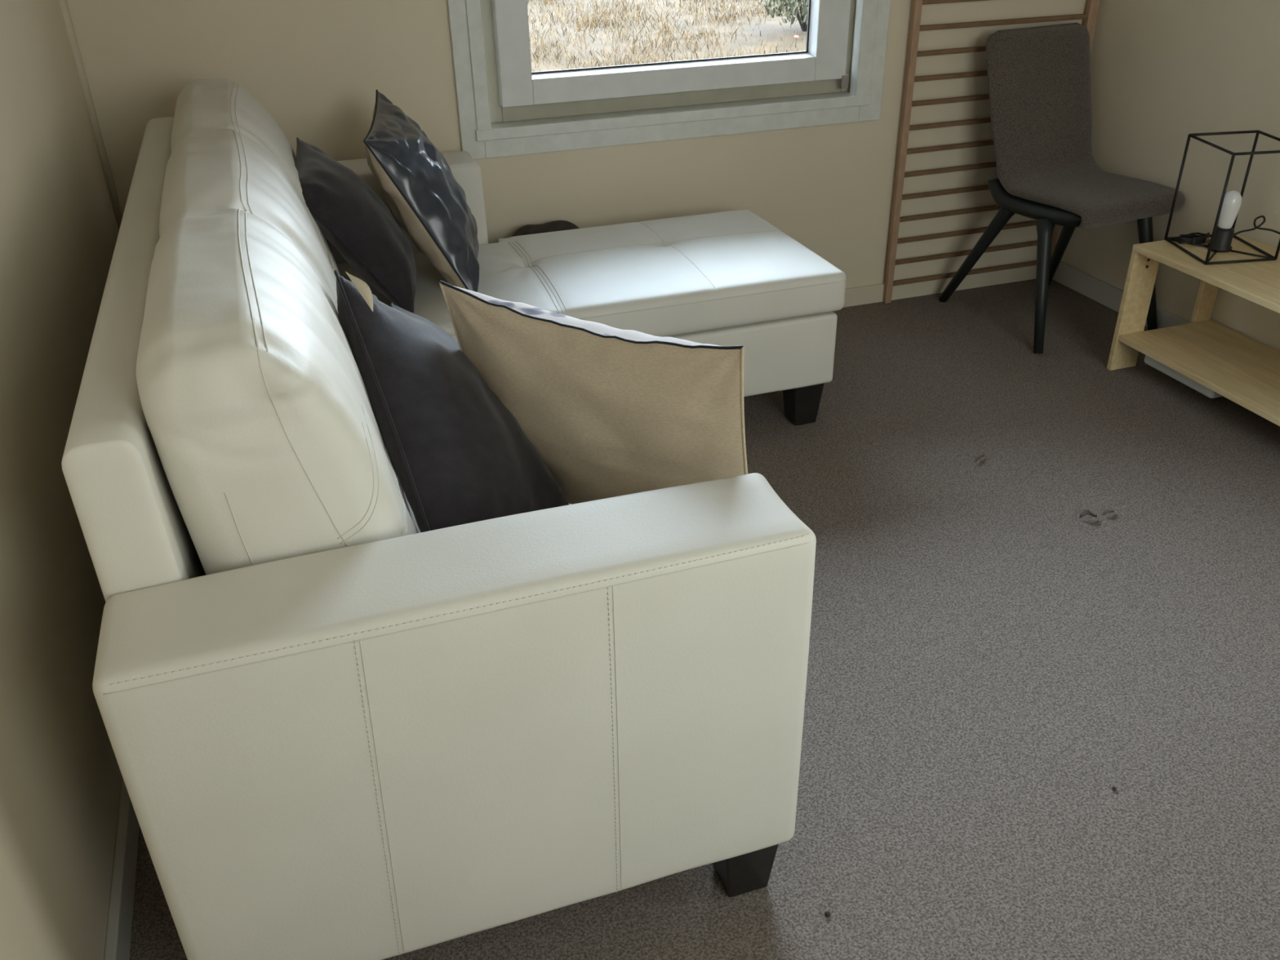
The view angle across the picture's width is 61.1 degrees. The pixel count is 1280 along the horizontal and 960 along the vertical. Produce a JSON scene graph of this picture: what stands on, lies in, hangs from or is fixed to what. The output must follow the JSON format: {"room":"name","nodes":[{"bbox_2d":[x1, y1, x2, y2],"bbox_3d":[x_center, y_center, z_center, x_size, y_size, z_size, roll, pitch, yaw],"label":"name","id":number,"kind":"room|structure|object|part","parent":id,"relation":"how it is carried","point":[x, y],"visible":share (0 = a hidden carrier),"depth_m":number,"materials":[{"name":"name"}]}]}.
{"room":"living room","nodes":[
{"label":"living room","id":0,"kind":"room"},
{"bbox_2d":[0,0,122,959],"bbox_3d":[-0.835,-0.233,0.808,0.220,2.420,4.725,-11,31,-16],"label":"wall","id":1,"kind":"structure","parent":0,"point":[60,775],"depth_m":1.67,"materials":[{"name":"beige paint"}]},
{"bbox_2d":[57,0,123,230],"bbox_3d":[-1.415,-1.290,2.576,0.023,2.350,0.024,-11,31,-16],"label":"trim","id":2,"kind":"structure","parent":1,"relation":"attached to","point":[66,16],"depth_m":2.77,"materials":[{"name":"beige paint"}]},
{"bbox_2d":[103,777,139,959],"bbox_3d":[-0.702,0.763,1.431,0.016,0.068,4.285,-11,31,-16],"label":"baseboard","id":3,"kind":"structure","parent":1,"relation":"attached to","point":[118,935],"depth_m":1.65,"materials":[{"name":"white paint"}]},
{"bbox_2d":[66,0,1087,288],"bbox_3d":[0.004,-1.586,3.105,3.090,2.420,0.220,-11,31,-16],"label":"wall","id":4,"kind":"structure","parent":0,"point":[317,67],"depth_m":3.30,"materials":[{"name":"beige paint"}]},
{"bbox_2d":[446,0,890,159],"bbox_3d":[0.100,-1.751,2.966,1.358,1.578,0.136,-11,31,-16],"label":"window","id":5,"kind":"structure","parent":4,"relation":"in","point":[505,108],"depth_m":3.25,"materials":[{"name":"white paint"}]},
{"bbox_3d":[0.089,-1.757,3.001,1.185,1.384,0.065,-11,31,-16],"label":"fixed frame","id":6,"kind":"part","parent":5,"relation":"part of","materials":[{"name":"paint"}]},
{"bbox_3d":[0.105,-1.747,2.965,1.102,1.305,0.060,-11,31,-16],"label":"sash","id":7,"kind":"part","parent":5,"relation":"part of","materials":[{"name":"white paint"}]},
{"bbox_3d":[0.115,-1.123,3.320,1.272,0.032,0.116,-11,31,-16],"label":"sill","id":8,"kind":"part","parent":5,"relation":"part of","materials":[{"name":"white paint"}]},
{"bbox_2d":[843,265,1036,307],"bbox_3d":[0.064,-0.514,3.601,3.060,0.066,0.014,-11,31,-16],"label":"baseboard","id":9,"kind":"structure","parent":4,"relation":"attached to","point":[870,294],"depth_m":3.88,"materials":[{"name":"beige paint"}]},
{"bbox_2d":[128,279,1279,959],"bbox_3d":[0.754,0.572,1.894,3.530,0.120,4.725,-11,31,-16],"label":"floor","id":10,"kind":"structure","parent":0,"point":[988,659],"depth_m":2.11,"materials":[{"name":"grey carpet"}]},
{"bbox_2d":[61,78,846,959],"bbox_3d":[-0.130,-0.269,2.303,1.648,0.953,2.149,-11,31,-16],"label":"sofa","id":11,"kind":"object","parent":10,"relation":"on","point":[337,727],"visible":0.8,"depth_m":1.32,"materials":[{"name":"white leather"}]},
{"bbox_3d":[-0.863,-0.154,2.082,0.092,0.718,1.798,-11,31,-16],"label":"frame","id":12,"kind":"part","parent":11,"relation":"part of","materials":[{"name":"white leather"}]},
{"bbox_2d":[135,78,418,574],"bbox_3d":[-0.687,-0.356,2.035,0.305,0.514,1.771,-11,31,-16],"label":"cushion","id":13,"kind":"object","parent":11,"relation":"on","point":[259,440],"depth_m":1.30,"materials":[{"name":"white leather"}]},
{"bbox_2d":[295,137,416,313],"bbox_3d":[-0.675,-0.601,2.592,0.249,0.357,0.432,-7,31,-10],"label":"pillow","id":14,"kind":"object","parent":11,"relation":"on","point":[348,214],"visible":0.87,"depth_m":2.48,"materials":[{"name":"grey fabric"}]},
{"bbox_3d":[-0.837,-0.592,3.037,0.821,0.557,0.183,-11,31,-16],"label":"armrest","id":15,"kind":"part","parent":11,"relation":"part of","materials":[{"name":"white leather"}]},
{"bbox_2d":[363,89,479,292],"bbox_3d":[-0.540,-0.718,2.719,0.246,0.428,0.461,-5,30,-6],"label":"pillow","id":16,"kind":"object","parent":11,"relation":"on","point":[419,186],"visible":0.94,"depth_m":2.61,"materials":[{"name":"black fabric"}]},
{"bbox_2d":[333,270,568,532],"bbox_3d":[-0.314,-0.151,1.764,0.294,0.400,0.806,-15,33,-22],"label":"pillow","id":17,"kind":"object","parent":11,"relation":"on","point":[458,455],"visible":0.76,"depth_m":1.63,"materials":[{"name":"grey fabric"}]},
{"bbox_3d":[-0.317,-0.145,1.766,0.289,0.383,0.798,-15,33,-23],"label":"panel","id":18,"kind":"part","parent":17,"relation":"part of","materials":[{"name":"grey fabric"}]},
{"bbox_3d":[-0.193,0.331,1.426,0.841,0.557,0.183,-11,31,-16],"label":"armrest","id":19,"kind":"part","parent":11,"relation":"part of","materials":[{"name":"white leather"}]},
{"bbox_2d":[336,208,846,337],"bbox_3d":[-0.159,-0.534,2.920,1.276,0.120,0.648,-11,31,-16],"label":"cushion","id":20,"kind":"object","parent":11,"relation":"on","point":[716,274],"depth_m":2.81,"materials":[{"name":"white leather"}]},
{"bbox_2d":[439,280,747,504],"bbox_3d":[-0.051,-0.112,1.740,0.587,0.358,0.154,18,35,30],"label":"pillow","id":21,"kind":"object","parent":11,"relation":"on","point":[609,411],"visible":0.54,"depth_m":1.65,"materials":[{"name":"fabric"}]},
{"bbox_3d":[-0.043,-0.121,1.755,0.583,0.354,0.116,16,34,27],"label":"panel","id":22,"kind":"part","parent":21,"relation":"part of","materials":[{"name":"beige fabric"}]},
{"bbox_3d":[0.156,0.567,1.671,0.091,0.133,0.091,-11,31,-16],"label":"leg","id":23,"kind":"part","parent":11,"relation":"part of","materials":[{"name":"brown wood"}]},
{"bbox_3d":[0.451,-0.229,3.028,0.091,0.133,0.091,-11,31,-16],"label":"leg","id":24,"kind":"part","parent":11,"relation":"part of","materials":[{"name":"brown wood"}]},
{"bbox_2d":[511,220,579,236],"bbox_3d":[-0.275,-0.573,3.340,0.339,0.439,0.107,-11,31,-16],"label":"bag","id":25,"kind":"object","parent":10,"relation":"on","point":[557,225],"visible":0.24,"depth_m":3.22,"materials":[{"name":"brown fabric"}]},
{"bbox_2d":[824,911,831,917],"bbox_3d":[0.284,0.656,1.639,0.009,0.006,0.010,-11,31,-16],"label":"crumb","id":26,"kind":"object","parent":10,"relation":"on","point":[827,913],"visible":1,"depth_m":1.64,"materials":[{"name":"brown"}]},
{"bbox_2d":[974,453,984,462],"bbox_3d":[0.890,-0.058,2.837,0.008,0.009,0.050,24,39,36],"label":"leaf","id":27,"kind":"object","parent":10,"relation":"on","point":[982,455],"visible":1,"depth_m":2.83,"materials":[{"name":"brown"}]},
{"bbox_2d":[882,0,1099,303],"bbox_3d":[1.170,-1.529,3.432,0.688,1.949,0.022,-11,31,-16],"label":"wall bars","id":28,"kind":"object","parent":10,"relation":"on","point":[1090,18],"visible":0.6,"depth_m":3.60,"materials":[{"name":"brown wood"}]},
{"bbox_2d":[938,22,1184,353],"bbox_3d":[1.374,-0.943,3.477,0.516,0.895,0.579,-11,31,-16],"label":"chair","id":29,"kind":"object","parent":10,"relation":"on","point":[1039,82],"visible":0.98,"depth_m":3.47,"materials":[{"name":"grey fabric"}]},
{"bbox_3d":[1.144,-0.768,3.669,0.244,0.408,0.062,20,36,32],"label":"leg","id":30,"kind":"part","parent":29,"relation":"part of","materials":[{"name":"black wood"}]},
{"bbox_3d":[1.253,-0.612,3.402,0.061,0.399,0.194,4,31,8],"label":"leg","id":31,"kind":"part","parent":29,"relation":"part of","materials":[{"name":"black wood"}]},
{"bbox_3d":[1.481,-0.843,3.786,0.060,0.404,0.185,-9,31,-13],"label":"leg","id":32,"kind":"part","parent":29,"relation":"part of","materials":[{"name":"black wood"}]},
{"bbox_3d":[1.649,-0.695,3.520,0.059,0.412,0.217,-11,31,-16],"label":"leg","id":33,"kind":"part","parent":29,"relation":"part of","materials":[{"name":"black wood"}]},
{"bbox_2d":[1079,509,1097,518],"bbox_3d":[1.068,0.082,2.581,0.042,0.018,0.022,-11,31,-16],"label":"leaf","id":34,"kind":"object","parent":10,"relation":"on","point":[1085,512],"visible":1,"depth_m":2.58,"materials":[{"name":"brown"}]},
{"bbox_2d":[1102,509,1114,515],"bbox_3d":[1.123,0.076,2.596,0.034,0.011,0.012,-11,31,-16],"label":"leaf","id":35,"kind":"object","parent":10,"relation":"on","point":[1107,510],"visible":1,"depth_m":2.60,"materials":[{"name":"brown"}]},
{"bbox_2d":[1106,232,1279,426],"bbox_3d":[1.769,-0.276,2.806,0.345,0.391,1.125,-11,31,-16],"label":"tv stand","id":36,"kind":"object","parent":10,"relation":"on","point":[1245,371],"visible":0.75,"depth_m":3.08,"materials":[{"name":"brown wood"}]},
{"bbox_3d":[1.473,-0.506,3.231,0.095,0.372,0.018,-11,31,-16],"label":"leg","id":37,"kind":"part","parent":36,"relation":"part of","materials":[{"name":"brown wood"}]},
{"bbox_2d":[1144,355,1222,398],"bbox_3d":[1.559,-0.305,3.093,0.068,0.038,0.270,-11,31,-16],"label":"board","id":38,"kind":"object","parent":36,"relation":"attached to","point":[1153,363],"visible":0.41,"depth_m":3.07,"materials":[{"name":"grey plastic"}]},
{"bbox_2d":[1118,320,1279,426],"bbox_3d":[1.773,-0.201,2.850,0.341,0.018,1.087,-11,31,-16],"label":"shelf","id":39,"kind":"object","parent":36,"relation":"attached to","point":[1245,371],"depth_m":3.09,"materials":[{"name":"brown wood"}]},
{"bbox_3d":[1.726,-0.553,3.304,0.060,0.372,0.018,-11,31,-16],"label":"leg","id":40,"kind":"part","parent":36,"relation":"part of","materials":[{"name":"brown wood"}]},
{"bbox_2d":[1164,129,1279,264],"bbox_3d":[1.706,-0.698,2.845,0.286,0.302,0.627,-11,31,-16],"label":"table lamp","id":41,"kind":"object","parent":36,"relation":"on","point":[1230,203],"visible":1,"depth_m":3.02,"materials":[{"name":"black metal"}]},
{"bbox_2d":[1190,236,1205,244],"bbox_3d":[1.594,-0.684,3.097,0.045,0.020,0.016,-11,31,-16],"label":"switch","id":42,"kind":"object","parent":41,"relation":"attached to","point":[1197,240],"depth_m":3.09,"materials":[{"name":"black plastic"}]},
{"bbox_2d":[1206,225,1234,252],"bbox_3d":[1.637,-0.680,3.051,0.064,0.064,0.064,-11,31,-16],"label":"socket","id":43,"kind":"object","parent":41,"relation":"attached to","point":[1224,235],"depth_m":3.03,"materials":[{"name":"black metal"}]},
{"bbox_3d":[1.636,-0.752,3.009,0.053,0.106,0.053,-11,31,-16],"label":"bulb","id":44,"kind":"part","parent":41,"relation":"part of","materials":[{"name":"white glass"}]},
{"bbox_3d":[1.846,-0.605,2.890,0.116,0.088,0.513,-19,35,-28],"label":"cord","id":45,"kind":"part","parent":41,"relation":"part of","materials":[{"name":"black plastic"}]},
{"bbox_2d":[1055,0,1279,351],"bbox_3d":[2.298,-0.818,1.704,0.220,2.420,4.725,-11,31,-16],"label":"wall","id":46,"kind":"structure","parent":0,"point":[1163,72],"depth_m":3.31,"materials":[{"name":"beige paint"}]},
{"bbox_2d":[1052,260,1190,328],"bbox_3d":[2.208,0.216,2.261,0.014,0.075,4.285,-11,31,-16],"label":"baseboard","id":47,"kind":"structure","parent":46,"relation":"attached to","point":[1109,295],"depth_m":3.79,"materials":[{"name":"white paint"}]},
{"label":"outside","id":48,"kind":"structure","parent":0,"visible":0},
{"bbox_2d":[527,0,808,71],"bbox_3d":[-2.860,-11.990,24.337,60.000,0.167,46.000,-11,31,-16],"label":"ground","id":49,"kind":"structure","parent":48,"point":[766,26],"depth_m":12.26,"materials":[{"name":"beige plant"}]},
{"bbox_2d":[760,0,808,31],"bbox_3d":[1.871,-5.630,11.947,1.401,1.324,1.346,-11,31,-16],"label":"shrub","id":50,"kind":"object","parent":49,"relation":"on","point":[802,20],"visible":0.61,"depth_m":12.05,"materials":[{"name":"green plant"}]},
{"bbox_3d":[1.641,-5.491,12.083,0.485,0.955,0.037,7,31,14],"label":"stem","id":51,"kind":"part","parent":50,"relation":"part of","materials":[{"name":"plant"}]},
{"bbox_3d":[1.726,-5.371,11.873,0.037,0.955,0.485,19,36,31],"label":"stem","id":52,"kind":"part","parent":50,"relation":"part of","materials":[{"name":"plant"}]}
]}

